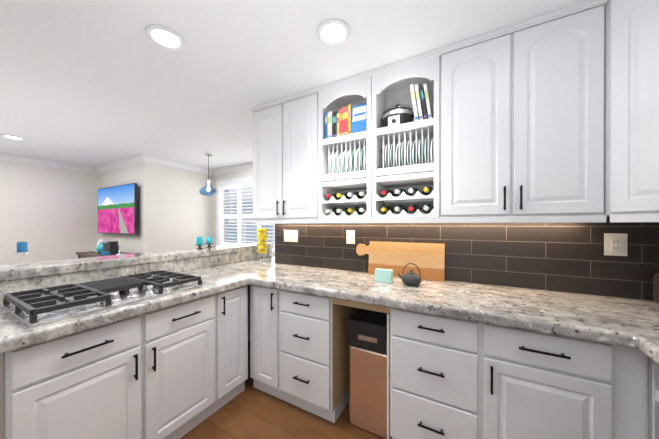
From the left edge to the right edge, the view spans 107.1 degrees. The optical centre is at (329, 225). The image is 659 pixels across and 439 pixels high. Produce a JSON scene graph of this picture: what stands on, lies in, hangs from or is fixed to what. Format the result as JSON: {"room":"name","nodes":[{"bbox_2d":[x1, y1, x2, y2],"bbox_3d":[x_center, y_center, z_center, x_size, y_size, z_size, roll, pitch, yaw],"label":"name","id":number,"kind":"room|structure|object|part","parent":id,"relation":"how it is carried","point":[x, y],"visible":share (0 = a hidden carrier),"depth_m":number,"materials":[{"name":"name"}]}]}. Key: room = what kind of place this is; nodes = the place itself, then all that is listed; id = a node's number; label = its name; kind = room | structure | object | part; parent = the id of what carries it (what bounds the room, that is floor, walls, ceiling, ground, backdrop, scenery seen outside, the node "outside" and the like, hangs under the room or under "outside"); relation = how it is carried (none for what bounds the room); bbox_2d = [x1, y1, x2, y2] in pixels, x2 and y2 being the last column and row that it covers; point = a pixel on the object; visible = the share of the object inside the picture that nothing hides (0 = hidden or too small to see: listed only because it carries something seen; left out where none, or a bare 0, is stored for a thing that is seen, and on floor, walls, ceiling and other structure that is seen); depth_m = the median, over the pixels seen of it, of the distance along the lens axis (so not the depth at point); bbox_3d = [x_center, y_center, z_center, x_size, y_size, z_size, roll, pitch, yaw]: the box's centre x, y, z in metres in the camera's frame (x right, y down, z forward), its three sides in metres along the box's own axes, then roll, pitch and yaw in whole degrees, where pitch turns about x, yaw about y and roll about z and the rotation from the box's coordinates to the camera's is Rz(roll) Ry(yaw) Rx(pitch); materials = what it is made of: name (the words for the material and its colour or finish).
{"room":"kitchen","nodes":[
{"label":"kitchen","id":0,"kind":"room"},
{"bbox_2d":[0,160,98,264],"bbox_3d":[-5.808,0.108,2.621,0.200,2.420,5.000,0,0,29],"label":"wall","id":1,"kind":"structure","parent":0,"point":[48,213],"depth_m":4.17,"materials":[{"name":"paint"}]},
{"bbox_2d":[0,153,98,173],"bbox_3d":[-5.678,-1.051,2.547,0.095,0.099,5.000,0,0,29],"label":"crown molding","id":2,"kind":"structure","parent":1,"relation":"attached to","point":[3,156],"depth_m":4.11,"materials":[{"name":"paint"}]},
{"bbox_2d":[94,154,147,173],"bbox_3d":[-3.663,-1.055,4.237,1.755,0.099,0.095,0,0,29],"label":"crown molding","id":3,"kind":"structure","parent":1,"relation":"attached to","point":[129,161],"depth_m":4.17,"materials":[{"name":"paint"}]},
{"bbox_2d":[99,163,158,252],"bbox_3d":[-3.773,0.104,4.468,1.980,2.420,0.200,0,0,29],"label":"wall","id":4,"kind":"structure","parent":0,"point":[145,178],"depth_m":4.02,"materials":[{"name":"paint"}]},
{"bbox_2d":[98,183,136,233],"bbox_3d":[-3.696,-0.266,4.255,1.420,0.820,0.094,0,0,29],"label":"wall-mounted tv","id":5,"kind":"object","parent":4,"relation":"attached to","point":[117,209],"visible":1,"depth_m":4.14,"materials":[{"name":"black plastic"}]},
{"bbox_2d":[159,165,212,250],"bbox_3d":[-2.656,0.103,4.652,0.200,2.420,1.200,0,0,29],"label":"wall","id":6,"kind":"structure","parent":0,"point":[185,213],"depth_m":4.44,"materials":[{"name":"paint"}]},
{"bbox_2d":[148,156,210,174],"bbox_3d":[-2.647,-1.056,4.358,0.095,0.099,1.080,0,0,29],"label":"crown molding","id":7,"kind":"structure","parent":6,"relation":"attached to","point":[152,160],"depth_m":4.29,"materials":[{"name":"paint"}]},
{"bbox_2d":[213,170,252,245],"bbox_3d":[0.248,0.106,3.622,5.880,2.420,0.200,0,0,29],"label":"wall","id":8,"kind":"structure","parent":0,"point":[234,175],"depth_m":4.88,"materials":[{"name":"paint"}]},
{"bbox_2d":[211,162,252,175],"bbox_3d":[-1.141,-1.055,4.217,2.870,0.099,0.095,0,0,29],"label":"crown molding","id":9,"kind":"structure","parent":8,"relation":"attached to","point":[248,166],"depth_m":4.59,"materials":[{"name":"paint"}]},
{"bbox_2d":[216,176,274,256],"bbox_3d":[-1.249,-0.166,4.418,2.270,1.460,0.250,0,0,29],"label":"window","id":10,"kind":"structure","parent":8,"relation":"in","point":[234,181],"depth_m":4.84,"materials":[{"name":"paint"}]},
{"bbox_2d":[222,182,274,249],"bbox_3d":[-1.265,-0.181,4.392,2.006,1.206,0.072,0,0,29],"label":"window shutters","id":11,"kind":"object","parent":10,"relation":"attached to","point":[239,216],"visible":0.35,"depth_m":4.63,"materials":[{"name":"paint"}]},
{"bbox_2d":[248,256,271,340],"bbox_3d":[-1.152,0.810,2.123,0.557,1.019,2.220,0,0,29],"label":"wall","id":12,"kind":"structure","parent":0,"point":[249,312],"depth_m":2.79,"materials":[{"name":"paint"}]},
{"bbox_2d":[0,248,271,300],"bbox_3d":[-1.285,0.352,2.183,0.019,0.103,2.200,0,0,29],"label":"backsplash","id":13,"kind":"structure","parent":12,"relation":"attached to","point":[12,286],"depth_m":1.76,"materials":[{"name":"stone"}]},
{"bbox_2d":[0,243,272,281],"bbox_3d":[-1.418,0.269,2.222,0.315,0.060,2.300,0,0,29],"label":"countertop","id":14,"kind":"structure","parent":12,"relation":"on","point":[8,272],"depth_m":1.71,"materials":[{"name":"stone"}]},
{"bbox_2d":[14,241,29,265],"bbox_3d":[-1.853,0.167,1.468,0.062,0.146,0.062,0,0,29],"label":"candle","id":15,"kind":"object","parent":14,"relation":"on","point":[22,246],"visible":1,"depth_m":1.46,"materials":[{"name":"wax"}]},
{"bbox_2d":[196,237,203,248],"bbox_3d":[-1.320,0.175,2.477,0.084,0.124,0.084,0,0,29],"label":"candle","id":16,"kind":"object","parent":14,"relation":"on","point":[199,241],"visible":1,"depth_m":2.45,"materials":[{"name":"wax"}]},
{"bbox_2d":[205,237,213,246],"bbox_3d":[-1.300,0.180,2.637,0.084,0.114,0.084,0,0,29],"label":"candle","id":17,"kind":"object","parent":14,"relation":"on","point":[209,240],"visible":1,"depth_m":2.62,"materials":[{"name":"wax"}]},
{"bbox_2d":[180,340,384,438],"bbox_3d":[-1.947,1.370,1.694,7.860,0.100,7.100,0,0,29],"label":"floor","id":18,"kind":"structure","parent":0,"point":[250,411],"depth_m":1.62,"materials":[{"name":"brown wood"}]},
{"bbox_2d":[76,251,132,257],"bbox_3d":[-3.656,0.884,3.989,1.150,0.859,0.410,0,0,29],"label":"console table","id":19,"kind":"object","parent":18,"relation":"on","point":[88,254],"visible":0.12,"depth_m":3.93,"materials":[{"name":"brown wood"}]},
{"bbox_2d":[96,242,104,252],"bbox_3d":[-3.768,0.369,4.044,0.170,0.170,0.170,0,0,29],"label":"vase","id":20,"kind":"object","parent":19,"relation":"on","point":[99,248],"visible":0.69,"depth_m":3.98,"materials":[{"name":"ceramic"}]},
{"bbox_2d":[101,250,110,254],"bbox_3d":[-3.444,0.429,3.741,0.200,0.050,0.045,0,0,29],"label":"box","id":21,"kind":"object","parent":19,"relation":"on","point":[104,252],"depth_m":3.73,"materials":[{"name":"blue"}]},
{"bbox_2d":[105,241,118,254],"bbox_3d":[-3.409,0.354,3.834,0.110,0.200,0.120,0,0,29],"label":"speaker","id":22,"kind":"object","parent":19,"relation":"on","point":[110,247],"depth_m":3.80},
{"bbox_2d":[116,238,120,254],"bbox_3d":[-3.243,0.324,3.754,0.080,0.260,0.080,0,0,29],"label":"sculpture","id":23,"kind":"object","parent":19,"relation":"on","point":[119,244],"visible":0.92,"depth_m":3.75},
{"bbox_2d":[0,285,247,438],"bbox_3d":[-1.211,0.891,1.576,0.738,0.859,1.175,0,0,29],"label":"base cabinet","id":24,"kind":"object","parent":18,"relation":"on","point":[178,371],"depth_m":1.25,"materials":[{"name":"paint"}]},
{"bbox_3d":[-1.516,0.893,1.076,0.687,0.856,0.004,0,0,29],"label":"base cabinet end panel","id":25,"kind":"part","parent":24,"relation":"part of","materials":[{"name":"white wood"}]},
{"bbox_2d":[0,269,247,353],"bbox_3d":[-1.226,0.433,1.535,0.750,0.055,1.160,0,0,29],"label":"countertop","id":26,"kind":"structure","parent":24,"relation":"on","point":[14,334],"depth_m":1.14,"materials":[{"name":"stone"}]},
{"bbox_2d":[1,270,202,326],"bbox_3d":[-1.230,0.372,1.408,0.500,0.066,0.735,0,0,29],"label":"cooktop","id":27,"kind":"object","parent":26,"relation":"in","point":[31,308],"visible":1,"depth_m":1.25,"materials":[{"name":"silver metal"}]},
{"bbox_2d":[349,345,386,438],"bbox_3d":[0.329,1.054,1.706,0.265,0.528,0.360,0,0,29],"label":"trash can","id":28,"kind":"object","parent":18,"relation":"on","point":[367,390],"visible":0.5,"depth_m":1.55,"materials":[{"name":"beige metal"}]},
{"bbox_2d":[348,309,387,353],"bbox_3d":[0.329,0.704,1.705,0.271,0.168,0.368,0,0,29],"label":"lid","id":29,"kind":"object","parent":28,"relation":"on","point":[367,329],"visible":0.75,"depth_m":1.56,"materials":[{"name":"black plastic"}]},
{"bbox_2d":[387,313,391,438],"bbox_3d":[0.441,0.919,1.602,0.013,0.798,0.415,0,0,29],"label":"board","id":30,"kind":"object","parent":18,"relation":"on","point":[388,377],"visible":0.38,"depth_m":1.42,"materials":[{"name":"paint"}]},
{"bbox_2d":[250,285,647,438],"bbox_3d":[0.420,0.891,1.678,2.120,0.859,0.638,0,0,29],"label":"base cabinet","id":31,"kind":"object","parent":18,"relation":"on","point":[452,378],"visible":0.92,"depth_m":1.23,"materials":[{"name":"paint"}]},
{"bbox_2d":[248,257,274,260],"bbox_3d":[-0.669,0.430,2.872,0.436,0.055,0.400,0,0,29],"label":"countertop","id":32,"kind":"structure","parent":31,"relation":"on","point":[266,258],"depth_m":2.87,"materials":[{"name":"stone"}]},
{"bbox_2d":[257,225,267,260],"bbox_3d":[-0.758,0.202,2.749,0.125,0.400,0.124,0,0,29],"label":"vase","id":33,"kind":"object","parent":32,"relation":"on","point":[262,246],"visible":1,"depth_m":2.72,"materials":[{"name":"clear glass"}]},
{"bbox_2d":[198,260,658,347],"bbox_3d":[0.364,0.433,1.680,3.395,0.055,0.690,0,0,29],"label":"countertop","id":34,"kind":"structure","parent":31,"relation":"on","point":[631,323],"depth_m":1.32,"materials":[{"name":"stone"}]},
{"bbox_2d":[375,268,392,282],"bbox_3d":[0.391,0.361,1.748,0.120,0.087,0.055,0,0,29],"label":"box","id":35,"kind":"object","parent":34,"relation":"on","point":[384,275],"visible":1,"depth_m":1.73,"materials":[{"name":"teal"}]},
{"bbox_2d":[356,241,444,281],"bbox_3d":[0.531,0.269,1.925,0.685,0.270,0.062,0,0,29],"label":"cutting board","id":36,"kind":"object","parent":34,"relation":"on","point":[428,259],"visible":0.9,"depth_m":1.88,"materials":[{"name":"brown wood"}]},
{"bbox_2d":[397,263,421,285],"bbox_3d":[0.544,0.331,1.666,0.165,0.148,0.132,0,0,29],"label":"teapot","id":37,"kind":"object","parent":34,"relation":"on","point":[411,278],"visible":1,"depth_m":1.62,"materials":[{"name":"metal"}]},
{"bbox_2d":[653,273,658,304],"bbox_3d":[1.733,0.321,1.045,0.330,0.169,0.320,0,0,29],"label":"bread box","id":38,"kind":"object","parent":34,"relation":"on","point":[656,287],"visible":1,"depth_m":1.23,"materials":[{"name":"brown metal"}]},
{"bbox_2d":[632,333,658,363],"bbox_3d":[0.953,0.437,-0.083,0.661,0.055,1.890,0,0,29],"label":"countertop","id":39,"kind":"structure","parent":31,"relation":"on","point":[649,346],"depth_m":0.86,"materials":[{"name":"stone"}]},
{"bbox_2d":[648,357,652,438],"bbox_3d":[1.618,0.892,1.047,0.587,0.859,0.586,0,0,29],"label":"base cabinet","id":40,"kind":"object","parent":18,"relation":"on","point":[650,362],"depth_m":0.93,"materials":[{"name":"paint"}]},
{"bbox_2d":[652,361,658,438],"bbox_3d":[0.984,0.895,-0.051,0.638,0.859,1.900,0,0,29],"label":"base cabinet","id":41,"kind":"object","parent":18,"relation":"on","point":[655,400],"visible":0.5,"depth_m":0.86,"materials":[{"name":"paint"}]},
{"bbox_2d":[0,0,586,168],"bbox_3d":[-1.947,-1.150,1.688,7.860,0.100,7.100,0,0,29],"label":"ceiling","id":42,"kind":"structure","parent":0,"point":[92,83],"depth_m":1.63,"materials":[{"name":"paint"}]},
{"bbox_2d":[0,134,25,140],"bbox_3d":[-3.960,-1.098,3.050,0.196,0.008,0.196,0,0,29],"label":"recessed light","id":43,"kind":"object","parent":42,"relation":"in","point":[13,137],"visible":0.98,"depth_m":3.05,"materials":[{"name":"paint"}]},
{"bbox_2d":[145,25,184,50],"bbox_3d":[-0.959,-1.094,1.429,0.196,0.008,0.196,0,0,29],"label":"recessed light","id":44,"kind":"object","parent":42,"relation":"in","point":[164,37],"visible":1,"depth_m":1.42,"materials":[{"name":"paint"}]},
{"bbox_2d":[199,153,217,195],"bbox_3d":[-1.868,-0.779,3.759,0.256,0.649,0.256,0,0,29],"label":"pendant lamp","id":45,"kind":"object","parent":42,"relation":"hanging from","point":[202,189],"visible":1,"depth_m":3.75,"materials":[{"name":"blue glass"}]},
{"bbox_2d":[317,18,350,46],"bbox_3d":[0.024,-1.094,1.390,0.196,0.008,0.196,0,0,29],"label":"recessed light","id":46,"kind":"object","parent":42,"relation":"in","point":[338,28],"visible":1,"depth_m":1.38,"materials":[{"name":"paint"}]},
{"bbox_2d":[276,263,648,300],"bbox_3d":[0.847,0.110,1.892,3.160,2.420,0.150,0,0,29],"label":"wall","id":47,"kind":"structure","parent":0,"point":[496,285],"depth_m":1.58,"materials":[{"name":"tile"}]},
{"bbox_2d":[251,0,606,223],"bbox_3d":[0.369,-0.557,1.862,2.350,1.084,0.358,0,0,29],"label":"upper cabinet","id":48,"kind":"object","parent":47,"relation":"attached to","point":[513,127],"visible":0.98,"depth_m":1.44,"materials":[{"name":"paint"}]},
{"bbox_2d":[330,152,334,173],"bbox_3d":[0.081,-0.491,1.995,0.017,0.220,0.220,0,0,29],"label":"plate","id":49,"kind":"object","parent":48,"relation":"in","point":[331,157],"depth_m":1.96,"materials":[{"name":"white ceramic"}]},
{"bbox_2d":[335,151,338,173],"bbox_3d":[0.108,-0.481,1.968,0.017,0.200,0.200,0,0,29],"label":"plate","id":50,"kind":"object","parent":48,"relation":"in","point":[338,151],"depth_m":1.94,"materials":[{"name":"white ceramic"}]},
{"bbox_2d":[332,207,342,215],"bbox_3d":[0.139,-0.113,2.003,0.076,0.076,0.305,0,0,29],"label":"wine bottle","id":51,"kind":"object","parent":48,"relation":"in","point":[337,211],"depth_m":1.99,"materials":[{"name":"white glass"}]},
{"bbox_2d":[332,193,342,199],"bbox_3d":[0.139,-0.231,2.003,0.076,0.076,0.305,0,0,29],"label":"wine bottle","id":52,"kind":"object","parent":48,"relation":"in","point":[337,196],"depth_m":1.98,"materials":[{"name":"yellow glass"}]},
{"bbox_2d":[339,151,342,172],"bbox_3d":[0.147,-0.491,1.959,0.017,0.220,0.220,0,0,29],"label":"plate","id":53,"kind":"object","parent":48,"relation":"in","point":[339,151],"depth_m":1.94,"materials":[{"name":"white ceramic"}]},
{"bbox_2d":[343,150,347,172],"bbox_3d":[0.179,-0.491,1.941,0.017,0.220,0.220,0,0,29],"label":"plate","id":54,"kind":"object","parent":48,"relation":"in","point":[347,150],"depth_m":1.89,"materials":[{"name":"white ceramic"}]},
{"bbox_2d":[325,103,366,138],"bbox_3d":[0.166,-0.802,1.966,0.356,0.241,0.206,0,0,29],"label":"books","id":55,"kind":"object","parent":48,"relation":"in","point":[349,119],"visible":0.81,"depth_m":1.87,"materials":[{"name":"paper"}]},
{"bbox_2d":[343,207,354,214],"bbox_3d":[0.221,-0.113,1.958,0.076,0.076,0.305,0,0,29],"label":"wine bottle","id":56,"kind":"object","parent":48,"relation":"in","point":[348,210],"depth_m":1.94,"materials":[{"name":"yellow glass"}]},
{"bbox_2d":[343,192,354,199],"bbox_3d":[0.221,-0.231,1.958,0.076,0.076,0.305,0,0,29],"label":"wine bottle","id":57,"kind":"object","parent":48,"relation":"in","point":[348,196],"depth_m":1.94,"materials":[{"name":"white glass"}]},
{"bbox_2d":[348,149,351,171],"bbox_3d":[0.207,-0.481,1.914,0.017,0.200,0.200,0,0,29],"label":"plate","id":58,"kind":"object","parent":48,"relation":"in","point":[348,161],"depth_m":1.90,"materials":[{"name":"white ceramic"}]},
{"bbox_2d":[352,150,356,171],"bbox_3d":[0.245,-0.491,1.904,0.017,0.220,0.220,0,0,29],"label":"plate","id":59,"kind":"object","parent":48,"relation":"in","point":[352,150],"depth_m":1.87,"materials":[{"name":"white ceramic"}]},
{"bbox_2d":[357,148,361,170],"bbox_3d":[0.277,-0.491,1.887,0.017,0.220,0.220,0,0,29],"label":"plate","id":60,"kind":"object","parent":48,"relation":"in","point":[360,148],"depth_m":1.87,"materials":[{"name":"white ceramic"}]},
{"bbox_2d":[355,206,366,214],"bbox_3d":[0.303,-0.113,1.913,0.076,0.076,0.305,0,0,29],"label":"wine bottle","id":61,"kind":"object","parent":48,"relation":"in","point":[360,211],"depth_m":1.90,"materials":[{"name":"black glass"}]},
{"bbox_2d":[355,191,366,198],"bbox_3d":[0.303,-0.231,1.912,0.076,0.076,0.305,0,0,29],"label":"wine bottle","id":62,"kind":"object","parent":48,"relation":"in","point":[360,195],"depth_m":1.89,"materials":[{"name":"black glass"}]},
{"bbox_2d":[362,147,366,169],"bbox_3d":[0.306,-0.481,1.860,0.017,0.200,0.200,0,0,29],"label":"plate","id":63,"kind":"object","parent":48,"relation":"in","point":[363,147],"depth_m":1.85,"materials":[{"name":"white ceramic"}]},
{"bbox_2d":[381,205,388,213],"bbox_3d":[0.446,-0.112,1.834,0.076,0.076,0.305,0,0,29],"label":"wine bottle","id":64,"kind":"object","parent":48,"relation":"in","point":[385,209],"depth_m":1.75,"materials":[{"name":"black glass"}]},
{"bbox_2d":[381,189,388,196],"bbox_3d":[0.446,-0.230,1.834,0.076,0.076,0.305,0,0,29],"label":"wine bottle","id":65,"kind":"object","parent":48,"relation":"in","point":[385,193],"depth_m":1.73,"materials":[{"name":"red glass"}]},
{"bbox_2d":[385,145,386,167],"bbox_3d":[0.437,-0.491,1.798,0.017,0.220,0.220,0,0,29],"label":"plate","id":66,"kind":"object","parent":48,"relation":"in","point":[386,145],"depth_m":1.73,"materials":[{"name":"white ceramic"}]},
{"bbox_2d":[387,143,391,167],"bbox_3d":[0.471,-0.491,1.780,0.017,0.220,0.220,0,0,29],"label":"plate","id":67,"kind":"object","parent":48,"relation":"in","point":[390,146],"depth_m":1.78,"materials":[{"name":"white ceramic"}]},
{"bbox_2d":[392,143,397,166],"bbox_3d":[0.498,-0.481,1.753,0.017,0.200,0.200,0,0,29],"label":"plate","id":68,"kind":"object","parent":48,"relation":"in","point":[396,147],"depth_m":1.74,"materials":[{"name":"white ceramic"}]},
{"bbox_2d":[389,205,402,213],"bbox_3d":[0.528,-0.112,1.789,0.076,0.076,0.305,0,0,29],"label":"wine bottle","id":69,"kind":"object","parent":48,"relation":"in","point":[399,208],"depth_m":1.75,"materials":[{"name":"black glass"}]},
{"bbox_2d":[389,189,402,196],"bbox_3d":[0.528,-0.230,1.788,0.076,0.076,0.305,0,0,29],"label":"wine bottle","id":70,"kind":"object","parent":48,"relation":"in","point":[397,192],"depth_m":1.74,"materials":[{"name":"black glass"}]},
{"bbox_2d":[382,104,413,126],"bbox_3d":[0.504,-0.789,1.802,0.232,0.215,0.240,0,0,29],"label":"slow cooker","id":71,"kind":"object","parent":48,"relation":"in","point":[398,114],"visible":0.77,"depth_m":1.71,"materials":[{"name":"black plastic"}]},
{"bbox_2d":[398,143,402,165],"bbox_3d":[0.536,-0.491,1.744,0.017,0.220,0.220,0,0,29],"label":"plate","id":72,"kind":"object","parent":48,"relation":"in","point":[401,150],"depth_m":1.77,"materials":[{"name":"white ceramic"}]},
{"bbox_2d":[403,141,408,165],"bbox_3d":[0.569,-0.491,1.726,0.017,0.220,0.220,0,0,29],"label":"plate","id":73,"kind":"object","parent":48,"relation":"in","point":[407,147],"depth_m":1.72,"materials":[{"name":"white ceramic"}]},
{"bbox_2d":[403,204,417,213],"bbox_3d":[0.611,-0.112,1.743,0.076,0.076,0.305,0,0,29],"label":"wine bottle","id":74,"kind":"object","parent":48,"relation":"in","point":[412,209],"depth_m":1.70,"materials":[{"name":"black glass"}]},
{"bbox_2d":[403,188,417,195],"bbox_3d":[0.611,-0.230,1.743,0.076,0.076,0.305,0,0,29],"label":"wine bottle","id":75,"kind":"object","parent":48,"relation":"in","point":[412,191],"depth_m":1.69,"materials":[{"name":"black glass"}]},
{"bbox_2d":[409,140,414,164],"bbox_3d":[0.597,-0.481,1.699,0.017,0.200,0.200,0,0,29],"label":"plate","id":76,"kind":"object","parent":48,"relation":"in","point":[412,146],"depth_m":1.70,"materials":[{"name":"white ceramic"}]},
{"bbox_2d":[415,138,420,163],"bbox_3d":[0.634,-0.491,1.690,0.017,0.220,0.220,0,0,29],"label":"plate","id":77,"kind":"object","parent":48,"relation":"in","point":[419,154],"depth_m":1.70,"materials":[{"name":"white ceramic"}]},
{"bbox_2d":[410,84,432,120],"bbox_3d":[0.652,-0.817,1.701,0.140,0.271,0.202,0,0,29],"label":"books","id":78,"kind":"object","parent":48,"relation":"in","point":[421,103],"visible":0.81,"depth_m":1.62,"materials":[{"name":"paper"}]},
{"bbox_2d":[421,137,426,163],"bbox_3d":[0.668,-0.491,1.671,0.017,0.220,0.220,0,0,29],"label":"plate","id":79,"kind":"object","parent":48,"relation":"in","point":[424,146],"depth_m":1.69,"materials":[{"name":"white ceramic"}]},
{"bbox_2d":[418,204,433,213],"bbox_3d":[0.693,-0.112,1.698,0.076,0.076,0.305,0,0,29],"label":"wine bottle","id":80,"kind":"object","parent":48,"relation":"in","point":[425,209],"depth_m":1.65,"materials":[{"name":"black glass"}]},
{"bbox_2d":[418,187,433,194],"bbox_3d":[0.693,-0.230,1.697,0.076,0.076,0.305,0,0,29],"label":"wine bottle","id":81,"kind":"object","parent":48,"relation":"in","point":[427,190],"depth_m":1.64,"materials":[{"name":"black glass"}]},
{"bbox_2d":[427,137,433,162],"bbox_3d":[0.695,-0.481,1.645,0.017,0.200,0.200,0,0,29],"label":"plate","id":82,"kind":"object","parent":48,"relation":"in","point":[431,149],"depth_m":1.68,"materials":[{"name":"white ceramic"}]},
{"bbox_2d":[275,217,658,300],"bbox_3d":[0.715,0.177,1.873,2.945,0.453,0.011,0,0,29],"label":"tile backsplash","id":83,"kind":"structure","parent":47,"relation":"attached to","point":[567,257],"depth_m":1.59,"materials":[{"name":"brown tile"}]},
{"bbox_2d":[284,230,297,241],"bbox_3d":[-0.394,0.108,2.473,0.175,0.120,0.006,0,0,29],"label":"electrical outlet plate","id":84,"kind":"object","parent":83,"relation":"attached to","point":[290,235],"visible":1,"depth_m":2.47,"materials":[{"name":"plastic"}]},
{"bbox_2d":[346,230,354,243],"bbox_3d":[0.186,0.104,2.154,0.080,0.120,0.006,0,0,29],"label":"electrical outlet plate","id":85,"kind":"object","parent":83,"relation":"attached to","point":[350,236],"visible":1,"depth_m":2.15,"materials":[{"name":"plastic"}]},
{"bbox_2d":[604,233,626,255],"bbox_3d":[1.609,0.109,1.369,0.090,0.125,0.006,0,0,29],"label":"electrical outlet plate","id":86,"kind":"object","parent":83,"relation":"attached to","point":[615,244],"visible":1,"depth_m":1.37,"materials":[{"name":"plastic"}]},
{"bbox_2d":[604,0,658,219],"bbox_3d":[1.605,-0.573,1.039,0.606,1.049,0.606,0,0,29],"label":"upper cabinet","id":87,"kind":"object","parent":47,"relation":"attached to","point":[631,151],"depth_m":1.09,"materials":[{"name":"paint"}]},
{"label":"outside","id":88,"kind":"structure","parent":0,"visible":0},
{"bbox_2d":[229,187,274,243],"bbox_3d":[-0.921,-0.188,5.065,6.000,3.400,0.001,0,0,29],"label":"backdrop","id":89,"kind":"structure","parent":88,"point":[247,189],"depth_m":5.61,"materials":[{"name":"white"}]}
]}

